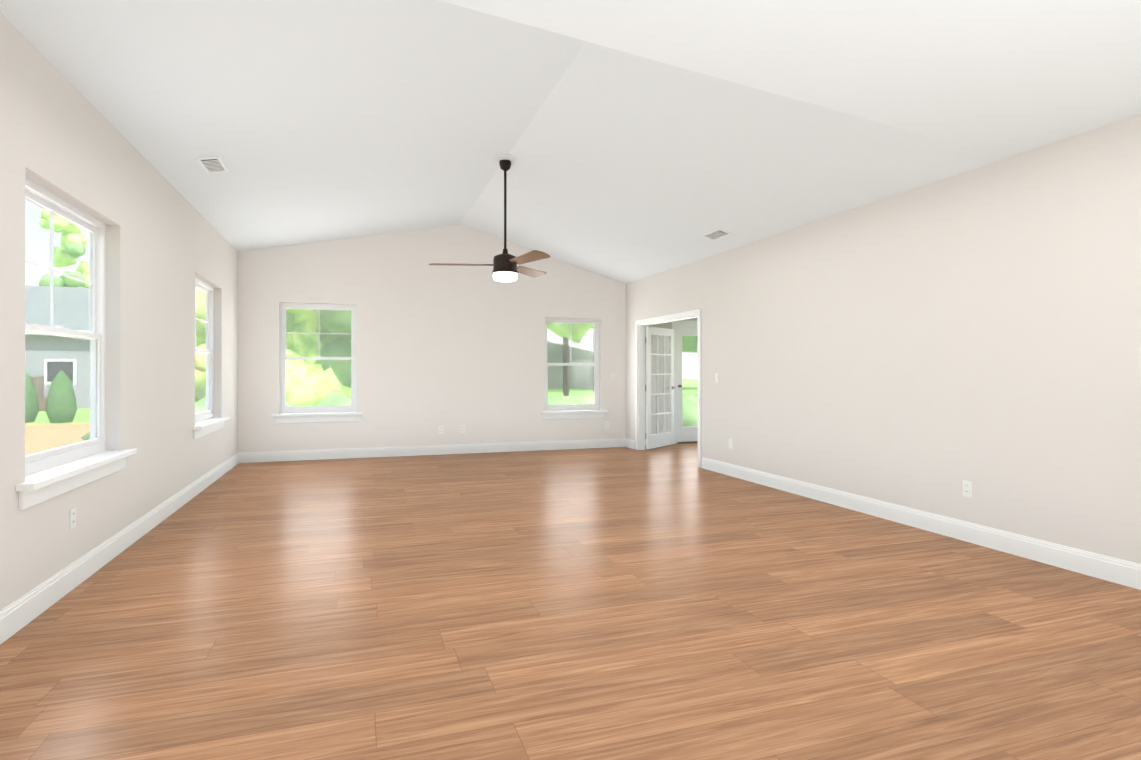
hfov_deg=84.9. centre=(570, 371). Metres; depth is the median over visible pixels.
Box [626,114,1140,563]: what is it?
wall
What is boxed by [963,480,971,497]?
electrical outlet
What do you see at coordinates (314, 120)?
ceiling
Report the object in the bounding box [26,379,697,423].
lawn
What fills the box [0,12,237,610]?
wall
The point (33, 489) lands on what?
window sill
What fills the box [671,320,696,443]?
door frame
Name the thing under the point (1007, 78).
ceiling
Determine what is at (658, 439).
french door
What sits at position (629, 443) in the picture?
baseboard
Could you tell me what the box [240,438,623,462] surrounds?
baseboard
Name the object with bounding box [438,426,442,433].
electrical outlet
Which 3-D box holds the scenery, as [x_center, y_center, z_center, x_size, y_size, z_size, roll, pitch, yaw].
[0.616,-8.141,45.361,85.672,20.529,59.356,0,0,-19]
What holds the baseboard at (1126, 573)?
attached to the wall at (930, 348)
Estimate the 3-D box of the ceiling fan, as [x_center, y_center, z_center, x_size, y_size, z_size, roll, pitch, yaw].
[-0.746,-1.586,6.501,1.381,1.269,1.381,0,0,-19]
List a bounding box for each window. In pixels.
[25,178,105,475]
[195,277,213,422]
[280,303,356,412]
[545,318,598,410]
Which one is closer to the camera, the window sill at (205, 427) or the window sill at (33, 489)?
the window sill at (33, 489)
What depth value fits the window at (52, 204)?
3.96 m
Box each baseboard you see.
[0,452,239,644]
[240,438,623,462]
[624,438,634,448]
[702,457,1140,589]
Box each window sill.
[16,448,136,509]
[193,416,229,438]
[271,412,362,422]
[540,410,607,418]
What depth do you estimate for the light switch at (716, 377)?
7.74 m
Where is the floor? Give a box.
[0,443,1140,759]
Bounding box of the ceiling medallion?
[490,154,517,167]
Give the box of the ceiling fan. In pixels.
[429,160,549,281]
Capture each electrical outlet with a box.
[69,507,75,529]
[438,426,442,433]
[460,425,464,432]
[729,439,732,448]
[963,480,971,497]
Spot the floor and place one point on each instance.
(658, 603)
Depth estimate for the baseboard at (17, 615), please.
3.80 m
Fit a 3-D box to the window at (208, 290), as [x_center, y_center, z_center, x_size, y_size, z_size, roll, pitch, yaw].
[-4.108,-0.223,6.860,0.075,1.550,1.300,0,0,-19]
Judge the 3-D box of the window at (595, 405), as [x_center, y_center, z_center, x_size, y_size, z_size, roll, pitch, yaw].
[0.010,-0.110,10.221,0.960,1.500,0.075,0,0,-19]
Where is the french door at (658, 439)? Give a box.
[645,326,674,448]
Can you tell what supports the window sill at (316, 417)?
attached to the wall at (451, 349)
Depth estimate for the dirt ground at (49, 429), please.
16.52 m
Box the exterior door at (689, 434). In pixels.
[677,327,697,442]
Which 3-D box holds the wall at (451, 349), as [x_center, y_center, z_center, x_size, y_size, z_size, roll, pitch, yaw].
[-1.839,-0.891,9.542,5.780,4.300,0.150,0,0,-19]
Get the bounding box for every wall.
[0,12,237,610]
[238,224,625,452]
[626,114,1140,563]
[645,318,696,434]
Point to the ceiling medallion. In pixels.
(499, 157)
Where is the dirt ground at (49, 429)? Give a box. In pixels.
[25,423,93,474]
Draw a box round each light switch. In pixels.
[610,373,614,379]
[715,373,718,382]
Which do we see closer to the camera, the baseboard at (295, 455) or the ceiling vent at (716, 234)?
the ceiling vent at (716, 234)
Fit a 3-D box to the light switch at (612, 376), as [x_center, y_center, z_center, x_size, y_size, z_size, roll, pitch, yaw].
[0.695,0.090,10.319,0.072,0.116,0.012,0,0,-19]
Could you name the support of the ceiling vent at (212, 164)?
in the ceiling at (314, 120)
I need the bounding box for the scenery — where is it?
[25,210,697,439]
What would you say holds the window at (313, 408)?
in the wall at (451, 349)
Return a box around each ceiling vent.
[196,156,228,172]
[702,228,730,240]
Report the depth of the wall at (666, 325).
10.76 m
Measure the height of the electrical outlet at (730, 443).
0.116 m
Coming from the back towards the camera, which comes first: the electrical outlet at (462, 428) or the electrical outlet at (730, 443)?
the electrical outlet at (462, 428)
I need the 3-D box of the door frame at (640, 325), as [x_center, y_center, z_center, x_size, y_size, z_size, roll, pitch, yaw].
[1.432,0.225,9.081,0.151,2.065,2.000,0,0,-19]
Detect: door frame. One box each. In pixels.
[635,309,700,467]
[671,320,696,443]
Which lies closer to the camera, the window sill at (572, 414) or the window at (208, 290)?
the window at (208, 290)
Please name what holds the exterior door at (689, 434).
in the wall at (666, 325)
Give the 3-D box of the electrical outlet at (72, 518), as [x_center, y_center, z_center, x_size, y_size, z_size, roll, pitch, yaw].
[-2.858,0.844,3.586,0.010,0.116,0.072,0,0,-19]
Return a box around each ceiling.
[0,0,1006,283]
[439,0,1140,157]

